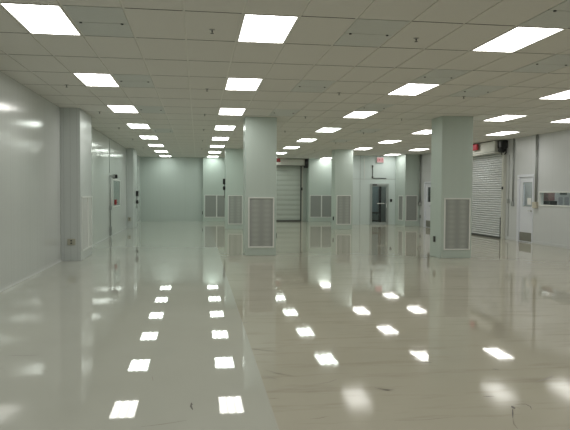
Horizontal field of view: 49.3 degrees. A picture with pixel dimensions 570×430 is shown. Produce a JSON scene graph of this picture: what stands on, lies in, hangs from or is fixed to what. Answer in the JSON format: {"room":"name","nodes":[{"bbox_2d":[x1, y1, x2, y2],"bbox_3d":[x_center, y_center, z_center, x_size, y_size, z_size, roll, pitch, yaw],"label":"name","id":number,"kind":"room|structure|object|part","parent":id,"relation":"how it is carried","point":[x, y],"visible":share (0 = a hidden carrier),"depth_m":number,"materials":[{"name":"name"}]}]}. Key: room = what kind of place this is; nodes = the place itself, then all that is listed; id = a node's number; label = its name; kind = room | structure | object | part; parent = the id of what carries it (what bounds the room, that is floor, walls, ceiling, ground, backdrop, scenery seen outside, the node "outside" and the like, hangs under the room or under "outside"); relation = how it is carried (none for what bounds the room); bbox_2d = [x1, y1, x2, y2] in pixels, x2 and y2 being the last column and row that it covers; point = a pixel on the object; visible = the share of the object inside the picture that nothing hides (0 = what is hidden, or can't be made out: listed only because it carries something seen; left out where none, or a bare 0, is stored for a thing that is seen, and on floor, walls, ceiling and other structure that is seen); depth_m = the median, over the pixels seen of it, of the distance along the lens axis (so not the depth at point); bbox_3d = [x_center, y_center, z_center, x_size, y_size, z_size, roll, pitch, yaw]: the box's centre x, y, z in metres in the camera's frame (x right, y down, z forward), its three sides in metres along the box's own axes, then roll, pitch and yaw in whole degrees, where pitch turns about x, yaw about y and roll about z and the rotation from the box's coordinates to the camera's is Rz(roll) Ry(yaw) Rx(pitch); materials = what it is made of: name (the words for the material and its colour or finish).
{"room":"clean room","nodes":[
{"label":"clean room","id":0,"kind":"room"},
{"bbox_2d":[0,71,139,286],"bbox_3d":[-5.178,-0.710,14.585,0.120,3.439,37.250,0,2,-8],"label":"wall","id":1,"kind":"structure","parent":0,"point":[30,176],"depth_m":11.81,"materials":[{"name":"white paint"}]},
{"bbox_2d":[0,220,139,291],"bbox_3d":[-5.118,0.973,14.655,0.022,0.070,37.250,0,2,-8],"label":"baseboard","id":2,"kind":"structure","parent":1,"relation":"attached to","point":[4,287],"depth_m":11.88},
{"bbox_2d":[109,138,109,172],"bbox_3d":[-6.080,-2.053,21.508,0.012,1.219,0.040,0,2,-8],"label":"trim","id":3,"kind":"structure","parent":1,"relation":"attached to","point":[109,138],"depth_m":21.49,"materials":[{"name":"grey metal"}]},
{"bbox_2d":[109,175,114,235],"bbox_3d":[-6.126,-0.344,22.069,0.080,2.121,1.100,0,2,-8],"label":"conduit","id":4,"kind":"object","parent":1,"relation":"attached to","point":[110,205],"visible":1,"depth_m":21.55,"materials":[{"name":"grey metal"}]},
{"bbox_2d":[113,179,119,206],"bbox_3d":[-6.381,-0.823,23.435,0.072,1.020,2.050,0,2,-8],"label":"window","id":5,"kind":"structure","parent":1,"relation":"in","point":[116,183],"depth_m":23.54,"materials":[{"name":"white"}]},
{"bbox_3d":[-6.367,-0.823,23.437,0.006,0.920,1.950,0,2,-8],"label":"pane","id":6,"kind":"part","parent":5,"relation":"part of","materials":[{"name":"clear glass"}]},
{"bbox_2d":[140,157,385,220],"bbox_3d":[-0.989,-1.378,34.027,13.810,3.439,0.120,0,2,-8],"label":"wall","id":7,"kind":"structure","parent":0,"point":[171,188],"depth_m":33.27,"materials":[{"name":"white paint"}]},
{"bbox_2d":[276,159,307,220],"bbox_3d":[-0.565,-1.358,33.774,3.600,3.420,0.500,0,2,-8],"label":"door","id":8,"kind":"structure","parent":7,"relation":"in","point":[289,184],"depth_m":34.06,"materials":[{"name":"metal"}]},
{"bbox_2d":[276,166,299,219],"bbox_3d":[-0.641,-1.199,33.955,3.000,2.970,0.012,0,2,-8],"label":"curtain","id":9,"kind":"object","parent":8,"relation":"hanging from","point":[288,177],"depth_m":34.07,"materials":[{"name":"white metal"}]},
{"bbox_2d":[277,159,304,165],"bbox_3d":[-0.645,-2.854,33.779,3.440,0.390,0.360,0,2,-8],"label":"hood","id":10,"kind":"object","parent":8,"relation":"attached to","point":[283,162],"depth_m":33.75,"materials":[{"name":"metal"}]},
{"bbox_3d":[-0.642,-1.165,33.962,3.110,3.020,0.120,0,2,-8],"label":"guide rail","id":11,"kind":"part","parent":8,"relation":"part of","materials":[{"name":"metal"}]},
{"bbox_2d":[0,221,569,429],"bbox_3d":[1.590,1.063,15.597,13.870,0.101,37.550,0,2,-8],"label":"floor","id":12,"kind":"structure","parent":0,"point":[166,325],"depth_m":6.83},
{"bbox_2d":[60,108,91,260],"bbox_3d":[-4.896,-0.705,14.631,0.452,3.429,1.538,0,2,-8],"label":"pilaster","id":13,"kind":"object","parent":12,"relation":"on","point":[75,123],"visible":1,"depth_m":13.94,"materials":[{"name":"white paint"}]},
{"bbox_2d":[83,198,87,248],"bbox_3d":[-4.663,0.192,14.456,0.006,1.182,0.718,0,2,-8],"label":"grille","id":14,"kind":"object","parent":13,"relation":"attached to","point":[85,200],"depth_m":14.53,"materials":[{"name":"grey metal"}]},
{"bbox_3d":[-4.692,0.182,14.721,0.022,1.250,1.320,0,2,-8],"label":"grille frame","id":15,"kind":"part","parent":13,"relation":"part of","materials":[{"name":"white metal"}]},
{"bbox_2d":[89,198,91,245],"bbox_3d":[-4.754,0.169,15.103,0.006,1.182,0.478,0,2,-8],"label":"grille","id":16,"kind":"object","parent":13,"relation":"attached to","point":[90,199],"depth_m":15.21,"materials":[{"name":"grey metal"}]},
{"bbox_2d":[126,148,136,227],"bbox_3d":[-6.771,-1.173,27.436,0.290,3.429,1.538,0,2,-8],"label":"pilaster","id":17,"kind":"object","parent":12,"relation":"on","point":[131,154],"visible":0.97,"depth_m":26.74,"materials":[{"name":"paint"}]},
{"bbox_2d":[202,157,224,221],"bbox_3d":[-3.577,-1.368,33.441,1.758,3.429,0.322,0,2,-8],"label":"pier","id":18,"kind":"object","parent":12,"relation":"on","point":[213,168],"visible":0.72,"depth_m":33.27,"materials":[{"name":"white paint"}]},
{"bbox_2d":[205,195,215,216],"bbox_3d":[-3.986,-0.474,33.273,0.588,1.142,0.006,0,2,-8],"label":"grille","id":19,"kind":"object","parent":18,"relation":"attached to","point":[210,200],"depth_m":33.27,"materials":[{"name":"grey metal"}]},
{"bbox_3d":[-3.664,-0.474,33.310,1.305,1.210,0.022,0,2,-8],"label":"grille frame","id":20,"kind":"part","parent":18,"relation":"part of","materials":[{"name":"white metal"}]},
{"bbox_2d":[217,196,224,216],"bbox_3d":[-3.346,-0.474,33.363,0.593,1.142,0.006,0,2,-8],"label":"grille","id":21,"kind":"object","parent":18,"relation":"attached to","point":[220,199],"depth_m":33.35,"materials":[{"name":"grey metal"}]},
{"bbox_2d":[225,149,242,228],"bbox_3d":[-2.209,-1.124,26.822,0.755,3.429,0.722,0,2,-8],"label":"column","id":22,"kind":"structure","parent":12,"relation":"on","point":[233,157],"depth_m":26.48,"materials":[{"name":"white paint"}]},
{"bbox_3d":[-2.124,-0.223,26.513,0.630,1.250,0.022,0,2,-8],"label":"grille frame","id":23,"kind":"part","parent":22,"relation":"part of","materials":[{"name":"white metal"}]},
{"bbox_2d":[229,196,241,223],"bbox_3d":[-2.125,-0.223,26.521,0.562,1.182,0.006,0,2,-8],"label":"grille","id":24,"kind":"object","parent":22,"relation":"attached to","point":[235,202],"depth_m":26.52,"materials":[{"name":"grey metal"}]},
{"bbox_2d":[243,117,276,254],"bbox_3d":[-0.626,-0.720,15.741,0.818,3.429,0.722,0,2,-8],"label":"column","id":25,"kind":"structure","parent":12,"relation":"on","point":[259,133],"depth_m":15.40,"materials":[{"name":"white paint"}]},
{"bbox_3d":[-0.591,0.186,15.426,0.650,1.260,0.022,0,2,-8],"label":"grille frame","id":26,"kind":"part","parent":25,"relation":"part of","materials":[{"name":"white metal"}]},
{"bbox_2d":[249,198,272,245],"bbox_3d":[-0.592,0.186,15.434,0.582,1.192,0.006,0,2,-8],"label":"grille","id":27,"kind":"object","parent":25,"relation":"attached to","point":[260,209],"depth_m":15.43,"materials":[{"name":"grey metal"}]},
{"bbox_2d":[307,159,331,221],"bbox_3d":[1.952,-1.359,34.115,1.420,3.429,0.522,0,2,-8],"label":"pier","id":28,"kind":"object","parent":12,"relation":"on","point":[319,171],"visible":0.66,"depth_m":33.87,"materials":[{"name":"white paint"}]},
{"bbox_2d":[310,196,320,216],"bbox_3d":[1.672,-0.477,33.863,0.588,1.152,0.006,0,2,-8],"label":"grille","id":29,"kind":"object","parent":28,"relation":"attached to","point":[315,201],"depth_m":33.86,"materials":[{"name":"grey metal"}]},
{"bbox_3d":[1.992,-0.477,33.900,1.300,1.220,0.022,0,2,-8],"label":"grille frame","id":30,"kind":"part","parent":28,"relation":"part of","materials":[{"name":"white metal"}]},
{"bbox_2d":[322,196,330,216],"bbox_3d":[2.309,-0.477,33.953,0.588,1.152,0.006,0,2,-8],"label":"grille","id":31,"kind":"object","parent":28,"relation":"attached to","point":[326,200],"depth_m":33.94,"materials":[{"name":"grey metal"}]},
{"bbox_2d":[331,149,352,229],"bbox_3d":[2.461,-1.102,26.971,0.823,3.429,0.722,0,2,-8],"label":"column","id":32,"kind":"structure","parent":12,"relation":"on","point":[342,160],"depth_m":26.65,"materials":[{"name":"white paint"}]},
{"bbox_3d":[2.526,-0.218,26.659,0.640,1.265,0.022,0,2,-8],"label":"grille frame","id":33,"kind":"part","parent":32,"relation":"part of","materials":[{"name":"white metal"}]},
{"bbox_2d":[337,196,349,223],"bbox_3d":[2.525,-0.218,26.667,0.572,1.197,0.006,0,2,-8],"label":"grille","id":34,"kind":"object","parent":32,"relation":"attached to","point":[343,202],"depth_m":26.66,"materials":[{"name":"grey metal"}]},
{"bbox_2d":[372,187,377,221],"bbox_3d":[4.666,-0.643,33.805,0.670,2.050,0.640,0,2,-8],"label":"tall cabinet","id":35,"kind":"object","parent":12,"relation":"on","point":[374,189],"visible":0.27,"depth_m":33.53,"materials":[{"name":"metal"}]},
{"bbox_3d":[4.706,-0.682,33.518,0.570,1.850,0.015,0,2,-8],"label":"door panel","id":36,"kind":"part","parent":35,"relation":"part of","materials":[{"name":"glass"}]},
{"bbox_2d":[372,212,379,221],"bbox_3d":[4.740,0.129,32.803,0.400,0.580,0.500,0,2,-8],"label":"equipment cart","id":37,"kind":"object","parent":12,"relation":"on","point":[374,217],"visible":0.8,"depth_m":32.58,"materials":[{"name":"metal"}]},
{"bbox_2d":[378,187,380,221],"bbox_3d":[5.128,-0.585,32.957,0.450,2.000,0.450,0,2,-8],"label":"rack","id":38,"kind":"object","parent":12,"relation":"on","point":[379,208],"visible":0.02,"depth_m":32.87,"materials":[{"name":"black metal"}]},
{"bbox_2d":[395,154,419,225],"bbox_3d":[5.987,-1.203,30.391,0.762,3.429,1.522,0,2,-8],"label":"pilaster","id":39,"kind":"object","parent":12,"relation":"on","point":[407,210],"visible":1,"depth_m":29.70,"materials":[{"name":"white paint"}]},
{"bbox_3d":[5.634,-0.340,30.238,0.022,1.210,0.650,0,2,-8],"label":"grille frame","id":40,"kind":"part","parent":39,"relation":"part of","materials":[{"name":"white metal"}]},
{"bbox_2d":[399,196,402,219],"bbox_3d":[5.642,-0.340,30.239,0.006,1.142,0.582,0,2,-8],"label":"grille","id":41,"kind":"object","parent":39,"relation":"attached to","point":[400,197],"depth_m":30.20,"materials":[{"name":"grey metal"}]},
{"bbox_3d":[6.047,-0.327,29.674,0.590,1.230,0.022,0,2,-8],"label":"grille frame","id":42,"kind":"part","parent":39,"relation":"part of","materials":[{"name":"white metal"}]},
{"bbox_2d":[406,196,416,219],"bbox_3d":[6.046,-0.328,29.682,0.522,1.162,0.006,0,2,-8],"label":"grille","id":43,"kind":"object","parent":39,"relation":"attached to","point":[411,201],"depth_m":29.68,"materials":[{"name":"grey metal"}]},
{"bbox_2d":[430,116,472,257],"bbox_3d":[4.093,-0.678,15.353,0.823,3.429,0.722,0,2,-8],"label":"column","id":44,"kind":"structure","parent":12,"relation":"on","point":[451,136],"depth_m":15.03,"materials":[{"name":"white paint"}]},
{"bbox_3d":[4.173,0.220,15.043,0.670,1.265,0.022,0,2,-8],"label":"grille frame","id":45,"kind":"part","parent":44,"relation":"part of","materials":[{"name":"white metal"}]},
{"bbox_2d":[445,199,468,248],"bbox_3d":[4.172,0.220,15.051,0.602,1.197,0.006,0,2,-8],"label":"grille","id":46,"kind":"object","parent":44,"relation":"attached to","point":[456,210],"depth_m":15.05,"materials":[{"name":"grey metal"}]},
{"bbox_2d":[0,0,569,158],"bbox_3d":[1.611,-2.473,15.471,13.870,0.120,37.550,0,2,-8],"label":"ceiling","id":47,"kind":"structure","parent":0,"point":[172,43],"depth_m":9.44,"materials":[{"name":"tile"}]},
{"bbox_2d":[0,2,81,35],"bbox_3d":[-2.636,-2.131,6.790,0.586,0.012,1.195,0,2,-8],"label":"recessed light","id":48,"kind":"object","parent":47,"relation":"in","point":[35,18],"visible":1,"depth_m":6.71,"materials":[{"name":"white plastic"}]},
{"bbox_2d":[73,73,119,86],"bbox_3d":[-3.143,-2.262,10.410,0.586,0.012,1.195,0,2,-8],"label":"recessed light","id":49,"kind":"object","parent":47,"relation":"in","point":[88,79],"visible":1,"depth_m":10.35,"materials":[{"name":"white plastic"}]},
{"bbox_2d":[62,5,133,36],"bbox_3d":[-2.033,-2.126,6.875,0.586,0.020,1.195,0,2,-8],"label":"access panel","id":50,"kind":"object","parent":47,"relation":"attached to","point":[91,20],"visible":1,"depth_m":6.78,"materials":[{"name":"paint"}]},
{"bbox_2d":[106,105,138,112],"bbox_3d":[-3.650,-2.394,14.030,0.586,0.012,1.195,0,2,-8],"label":"recessed light","id":51,"kind":"object","parent":47,"relation":"in","point":[115,108],"visible":1,"depth_m":13.94,"materials":[{"name":"white plastic"}]},
{"bbox_2d":[112,74,154,87],"bbox_3d":[-2.540,-2.258,10.495,0.586,0.020,1.195,0,2,-8],"label":"access panel","id":52,"kind":"object","parent":47,"relation":"attached to","point":[125,80],"visible":1,"depth_m":10.41,"materials":[{"name":"paint"}]},
{"bbox_2d":[126,124,150,128],"bbox_3d":[-4.157,-2.526,17.650,0.586,0.012,1.195,0,2,-8],"label":"recessed light","id":53,"kind":"object","parent":47,"relation":"in","point":[141,126],"visible":1,"depth_m":17.73,"materials":[{"name":"white plastic"}]},
{"bbox_2d":[139,136,157,138],"bbox_3d":[-4.664,-2.658,21.270,0.586,0.012,1.195,0,2,-8],"label":"recessed light","id":54,"kind":"object","parent":47,"relation":"in","point":[141,137],"visible":0.97,"depth_m":21.28,"materials":[{"name":"white plastic"}]},
{"bbox_2d":[136,106,164,112],"bbox_3d":[-3.046,-2.390,14.115,0.586,0.020,1.195,0,2,-8],"label":"access panel","id":55,"kind":"object","parent":47,"relation":"attached to","point":[142,109],"visible":1,"depth_m":14.05,"materials":[{"name":"paint"}]},
{"bbox_2d":[148,144,163,146],"bbox_3d":[-5.171,-2.790,24.890,0.586,0.012,1.195,0,2,-8],"label":"recessed light","id":56,"kind":"object","parent":47,"relation":"in","point":[150,145],"visible":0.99,"depth_m":24.92,"materials":[{"name":"white plastic"}]},
{"bbox_2d":[152,129,172,132],"bbox_3d":[-3.722,-2.566,18.941,0.586,0.020,1.195,0,2,-8],"label":"access panel","id":57,"kind":"object","parent":47,"relation":"attached to","point":[154,130],"visible":1,"depth_m":18.84,"materials":[{"name":"paint"}]},
{"bbox_2d":[210,145,224,147],"bbox_3d":[-2.756,-2.788,25.228,0.586,0.012,1.195,0,2,-8],"label":"recessed light","id":58,"kind":"object","parent":47,"relation":"in","point":[211,146],"visible":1,"depth_m":25.26,"materials":[{"name":"white plastic"}]},
{"bbox_2d":[212,137,229,139],"bbox_3d":[-2.249,-2.656,21.608,0.586,0.012,1.195,0,2,-8],"label":"recessed light","id":59,"kind":"object","parent":47,"relation":"in","point":[213,138],"visible":0.93,"depth_m":21.51,"materials":[{"name":"white plastic"}]},
{"bbox_2d":[214,125,235,129],"bbox_3d":[-1.742,-2.524,17.988,0.586,0.012,1.195,0,2,-8],"label":"recessed light","id":60,"kind":"object","parent":47,"relation":"in","point":[216,126],"visible":1,"depth_m":17.88,"materials":[{"name":"white plastic"}]},
{"bbox_2d":[218,108,245,114],"bbox_3d":[-1.235,-2.392,14.368,0.586,0.012,1.195,0,2,-8],"label":"recessed light","id":61,"kind":"object","parent":47,"relation":"in","point":[222,111],"visible":1,"depth_m":14.33,"materials":[{"name":"white plastic"}]},
{"bbox_2d":[224,78,262,90],"bbox_3d":[-0.729,-2.260,10.748,0.586,0.012,1.195,0,2,-8],"label":"recessed light","id":62,"kind":"object","parent":47,"relation":"in","point":[245,84],"visible":1,"depth_m":10.74,"materials":[{"name":"white plastic"}]},
{"bbox_2d":[237,13,298,43],"bbox_3d":[-0.222,-2.128,7.128,0.586,0.012,1.195,0,2,-8],"label":"recessed light","id":63,"kind":"object","parent":47,"relation":"in","point":[259,28],"visible":1,"depth_m":7.04,"materials":[{"name":"white plastic"}]},
{"bbox_2d":[269,109,299,115],"bbox_3d":[-0.028,-2.387,14.537,0.586,0.020,1.195,0,2,-8],"label":"access panel","id":64,"kind":"object","parent":47,"relation":"attached to","point":[276,112],"visible":1,"depth_m":14.45,"materials":[{"name":"paint"}]},
{"bbox_2d":[282,146,298,148],"bbox_3d":[0.262,-2.785,25.651,0.586,0.012,1.195,0,2,-8],"label":"recessed light","id":65,"kind":"object","parent":47,"relation":"in","point":[286,147],"visible":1,"depth_m":25.59,"materials":[{"name":"white plastic"}]},
{"bbox_2d":[296,139,316,141],"bbox_3d":[0.769,-2.654,22.031,0.586,0.012,1.195,0,2,-8],"label":"recessed light","id":66,"kind":"object","parent":47,"relation":"in","point":[299,140],"visible":0.94,"depth_m":22.12,"materials":[{"name":"white plastic"}]},
{"bbox_2d":[291,80,335,92],"bbox_3d":[0.479,-2.255,10.918,0.586,0.020,1.195,0,2,-8],"label":"access panel","id":67,"kind":"object","parent":47,"relation":"attached to","point":[319,86],"visible":1,"depth_m":10.88,"materials":[{"name":"paint"}]},
{"bbox_2d":[315,128,341,131],"bbox_3d":[1.276,-2.522,18.411,0.586,0.012,1.195,0,2,-8],"label":"recessed light","id":68,"kind":"object","parent":47,"relation":"in","point":[320,129],"visible":0.94,"depth_m":18.27,"materials":[{"name":"white plastic"}]},
{"bbox_2d":[342,111,377,117],"bbox_3d":[1.783,-2.390,14.791,0.586,0.012,1.195,0,2,-8],"label":"recessed light","id":69,"kind":"object","parent":47,"relation":"in","point":[355,114],"visible":0.97,"depth_m":14.74,"materials":[{"name":"white plastic"}]},
{"bbox_2d":[353,148,371,149],"bbox_3d":[3.281,-2.783,26.073,0.586,0.012,1.195,0,2,-8],"label":"recessed light","id":70,"kind":"object","parent":47,"relation":"in","point":[356,148],"visible":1,"depth_m":26.00,"materials":[{"name":"white plastic"}]},
{"bbox_2d":[353,128,381,132],"bbox_3d":[2.484,-2.517,18.580,0.586,0.020,1.195,0,2,-8],"label":"access panel","id":71,"kind":"object","parent":47,"relation":"attached to","point":[363,129],"visible":1,"depth_m":18.48,"materials":[{"name":"paint"}]},
{"bbox_2d":[334,18,409,46],"bbox_3d":[0.986,-2.123,7.298,0.586,0.020,1.195,0,2,-8],"label":"access panel","id":72,"kind":"object","parent":47,"relation":"attached to","point":[363,32],"visible":1,"depth_m":7.21,"materials":[{"name":"paint"}]},
{"bbox_2d":[355,103,395,111],"bbox_3d":[1.952,-2.342,13.585,0.586,0.020,1.195,0,2,-8],"label":"access panel","id":73,"kind":"object","parent":47,"relation":"attached to","point":[368,107],"visible":1,"depth_m":13.51,"materials":[{"name":"paint"}]},
{"bbox_2d":[376,157,383,162],"bbox_3d":[4.731,-2.771,30.863,0.360,0.344,0.068,0,2,-8],"label":"exit sign","id":74,"kind":"object","parent":47,"relation":"hanging from","point":[379,159],"visible":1,"depth_m":30.84,"materials":[{"name":"white"}]},
{"bbox_2d":[378,140,402,142],"bbox_3d":[3.788,-2.651,22.454,0.586,0.012,1.195,0,2,-8],"label":"recessed light","id":75,"kind":"object","parent":47,"relation":"in","point":[385,141],"visible":1,"depth_m":22.34,"materials":[{"name":"white plastic"}]},
{"bbox_2d":[387,83,440,94],"bbox_3d":[2.290,-2.258,11.171,0.586,0.012,1.195,0,2,-8],"label":"recessed light","id":76,"kind":"object","parent":47,"relation":"in","point":[409,88],"visible":1,"depth_m":11.15,"materials":[{"name":"white plastic"}]},
{"bbox_2d":[408,149,427,150],"bbox_3d":[5.696,-2.781,26.412,0.586,0.012,1.195,0,2,-8],"label":"recessed light","id":77,"kind":"object","parent":47,"relation":"in","point":[412,149],"visible":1,"depth_m":26.33,"materials":[{"name":"white plastic"}]},
{"bbox_2d":[411,130,431,133],"bbox_3d":[4.295,-2.519,18.834,0.586,0.012,1.195,0,2,-8],"label":"recessed light","id":78,"kind":"object","parent":47,"relation":"in","point":[421,131],"visible":0.69,"depth_m":18.98,"materials":[{"name":"white plastic"}]},
{"bbox_2d":[408,69,471,83],"bbox_3d":[2.459,-2.210,9.965,0.586,0.020,1.195,0,2,-8],"label":"access panel","id":79,"kind":"object","parent":47,"relation":"attached to","point":[435,76],"visible":1,"depth_m":9.90,"materials":[{"name":"paint"}]},
{"bbox_2d":[473,144,478,150],"bbox_3d":[6.981,-2.510,22.845,0.068,0.269,0.500,0,2,-8],"label":"exit sign","id":80,"kind":"object","parent":47,"relation":"hanging from","point":[475,146],"visible":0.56,"depth_m":22.70,"materials":[{"name":"plastic"}]},
{"bbox_2d":[449,85,507,96],"bbox_3d":[3.498,-2.253,11.340,0.586,0.020,1.195,0,2,-8],"label":"access panel","id":81,"kind":"object","parent":47,"relation":"attached to","point":[477,90],"visible":1,"depth_m":11.30,"materials":[{"name":"paint"}]},
{"bbox_2d":[487,131,518,135],"bbox_3d":[6.710,-2.517,19.172,0.586,0.012,1.195,0,2,-8],"label":"recessed light","id":82,"kind":"object","parent":47,"relation":"in","point":[502,133],"visible":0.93,"depth_m":19.16,"materials":[{"name":"white plastic"}]},
{"bbox_2d":[489,132,516,134],"bbox_3d":[6.710,-2.518,19.172,0.554,0.005,1.163,0,2,-8],"label":"diffuser","id":83,"kind":"object","parent":82,"relation":"attached to","point":[498,133],"depth_m":19.15,"materials":[{"name":"white plastic"}]},
{"bbox_2d":[482,115,527,120],"bbox_3d":[5.405,-2.386,15.298,0.586,0.012,1.195,0,2,-8],"label":"recessed light","id":84,"kind":"object","parent":47,"relation":"in","point":[503,117],"visible":0.99,"depth_m":15.18,"materials":[{"name":"white plastic"}]},
{"bbox_2d":[471,26,565,52],"bbox_3d":[2.797,-2.126,7.551,0.586,0.012,1.195,0,2,-8],"label":"recessed light","id":85,"kind":"object","parent":47,"relation":"in","point":[516,38],"visible":1,"depth_m":7.46,"materials":[{"name":"white plastic"}]},
{"bbox_2d":[512,54,569,72],"bbox_3d":[3.835,-2.165,8.927,0.586,0.020,1.195,0,2,-8],"label":"access panel","id":86,"kind":"object","parent":47,"relation":"attached to","point":[557,61],"visible":1,"depth_m":8.98,"materials":[{"name":"paint"}]},
{"bbox_2d":[518,0,569,27],"bbox_3d":[2.966,-2.078,6.345,0.586,0.020,1.195,0,2,-8],"label":"access panel","id":87,"kind":"object","parent":47,"relation":"attached to","point":[558,16],"visible":1,"depth_m":6.60,"materials":[{"name":"paint"}]},
{"bbox_2d":[537,89,569,99],"bbox_3d":[5.309,-2.255,11.594,0.586,0.012,1.195,0,2,-8],"label":"recessed light","id":88,"kind":"object","parent":47,"relation":"in","point":[563,95],"visible":1,"depth_m":11.86,"materials":[{"name":"white plastic"}]},
{"bbox_2d":[550,118,569,122],"bbox_3d":[7.216,-2.385,15.552,0.586,0.012,1.195,0,2,-8],"label":"recessed light","id":89,"kind":"object","parent":47,"relation":"in","point":[567,120],"visible":0.87,"depth_m":15.91,"materials":[{"name":"white plastic"}]},
{"bbox_2d":[352,155,395,224],"bbox_3d":[4.741,-1.236,31.035,3.050,3.434,0.100,0,2,-8],"label":"wall","id":90,"kind":"structure","parent":0,"point":[361,186],"depth_m":30.90,"materials":[{"name":"white paint"}]},
{"bbox_2d":[370,184,388,224],"bbox_3d":[4.697,-0.543,31.020,0.960,2.050,0.168,0,2,-8],"label":"door","id":91,"kind":"structure","parent":90,"relation":"in","point":[371,185],"depth_m":31.00,"materials":[{"name":"metal"}]},
{"bbox_2d":[420,129,569,245],"bbox_3d":[8.380,-0.699,16.484,0.120,3.439,37.250,0,2,-8],"label":"wall","id":92,"kind":"structure","parent":0,"point":[551,224],"depth_m":19.16,"materials":[{"name":"white paint"}]},
{"bbox_2d":[418,154,421,205],"bbox_3d":[6.431,-1.661,29.569,0.110,2.449,0.200,0,2,-8],"label":"conduit","id":93,"kind":"object","parent":92,"relation":"attached to","point":[419,202],"visible":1,"depth_m":29.56,"materials":[{"name":"grey metal"}]},
{"bbox_2d":[423,181,430,226],"bbox_3d":[6.633,-0.484,28.695,0.150,2.120,0.990,0,2,-8],"label":"door","id":94,"kind":"structure","parent":92,"relation":"in","point":[426,223],"depth_m":28.91,"materials":[{"name":"white paint"}]},
{"bbox_2d":[471,140,507,238],"bbox_3d":[7.190,-0.940,23.214,0.370,3.429,3.882,0,2,-8],"label":"door","id":95,"kind":"structure","parent":92,"relation":"in","point":[490,159],"depth_m":22.40,"materials":[{"name":"metal"}]},
{"bbox_2d":[473,140,498,156],"bbox_3d":[7.182,-2.436,23.275,0.370,0.444,3.650,0,2,-8],"label":"hood","id":96,"kind":"object","parent":95,"relation":"attached to","point":[489,148],"depth_m":22.12,"materials":[{"name":"metal"}]},
{"bbox_3d":[7.503,-2.435,21.385,0.260,0.270,0.280,0,2,-8],"label":"motor","id":97,"kind":"part","parent":95,"relation":"part of","materials":[{"name":"black metal"}]},
{"bbox_3d":[7.314,-0.741,23.244,0.115,3.030,3.690,0,2,-8],"label":"guide rail","id":98,"kind":"part","parent":95,"relation":"part of","materials":[{"name":"white metal"}]},
{"bbox_2d":[419,224,569,248],"bbox_3d":[8.668,1.069,13.936,0.012,0.090,32.000,0,2,-8],"label":"baseboard","id":99,"kind":"structure","parent":92,"relation":"attached to","point":[506,238],"depth_m":18.97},
{"bbox_2d":[507,155,509,213],"bbox_3d":[7.627,-0.662,21.205,0.060,2.780,0.080,0,2,-8],"label":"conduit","id":100,"kind":"object","parent":92,"relation":"attached to","point":[508,199],"visible":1,"depth_m":21.20,"materials":[{"name":"grey metal"}]},
{"bbox_2d":[511,138,514,205],"bbox_3d":[7.668,-1.435,20.879,0.070,2.269,0.100,0,2,-8],"label":"conduit","id":101,"kind":"object","parent":92,"relation":"attached to","point":[512,201],"visible":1,"depth_m":20.87,"materials":[{"name":"grey metal"}]},
{"bbox_2d":[516,174,533,242],"bbox_3d":[7.856,-0.214,20.182,0.211,2.200,1.000,0,2,-8],"label":"door","id":102,"kind":"structure","parent":92,"relation":"in","point":[524,221],"depth_m":20.29,"materials":[{"name":"white paint"}]},
{"bbox_3d":[7.816,0.707,20.180,0.008,0.280,0.770,0,2,-8],"label":"kick plate","id":103,"kind":"part","parent":102,"relation":"part of","materials":[{"name":"metal"}]},
{"bbox_2d":[532,134,537,207],"bbox_3d":[7.859,-1.368,19.448,0.090,2.299,0.210,0,2,-8],"label":"conduit","id":104,"kind":"object","parent":92,"relation":"attached to","point":[535,203],"visible":1,"depth_m":19.43,"materials":[{"name":"grey metal"}]},
{"bbox_2d":[538,191,569,206],"bbox_3d":[8.175,-0.455,17.889,0.145,0.450,2.950,0,2,-8],"label":"window","id":105,"kind":"structure","parent":92,"relation":"in","point":[541,193],"depth_m":18.87,"materials":[{"name":"white"}]},
{"bbox_2d":[522,177,569,205],"bbox_3d":[9.673,-0.604,21.594,0.100,2.900,11.000,0,2,-8],"label":"window","id":106,"kind":"structure","parent":0,"point":[528,186],"depth_m":23.61,"materials":[{"name":"glass"}]},
{"bbox_2d":[558,197,562,204],"bbox_3d":[9.611,-0.366,21.650,0.006,0.520,0.250,0,2,-8],"label":"notice sheet","id":107,"kind":"object","parent":106,"relation":"attached to","point":[560,202],"visible":0.64,"depth_m":21.65,"materials":[{"name":"white paper"}]},
{"bbox_2d":[564,197,568,205],"bbox_3d":[9.661,-0.353,21.299,0.006,0.520,0.260,0,2,-8],"label":"notice sheet","id":108,"kind":"object","parent":106,"relation":"attached to","point":[566,199],"visible":0.64,"depth_m":21.30,"materials":[{"name":"white paper"}]},
{"bbox_3d":[8.748,0.895,21.519,1.950,0.100,11.000,0,2,-8],"label":"floor","id":109,"kind":"structure","parent":0,"visible":0},
{"bbox_2d":[543,193,556,204],"bbox_3d":[8.771,-0.026,20.681,0.260,1.800,0.600,0,2,-8],"label":"storage cabinet","id":110,"kind":"object","parent":109,"relation":"on","point":[549,198],"visible":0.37,"depth_m":20.49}
]}

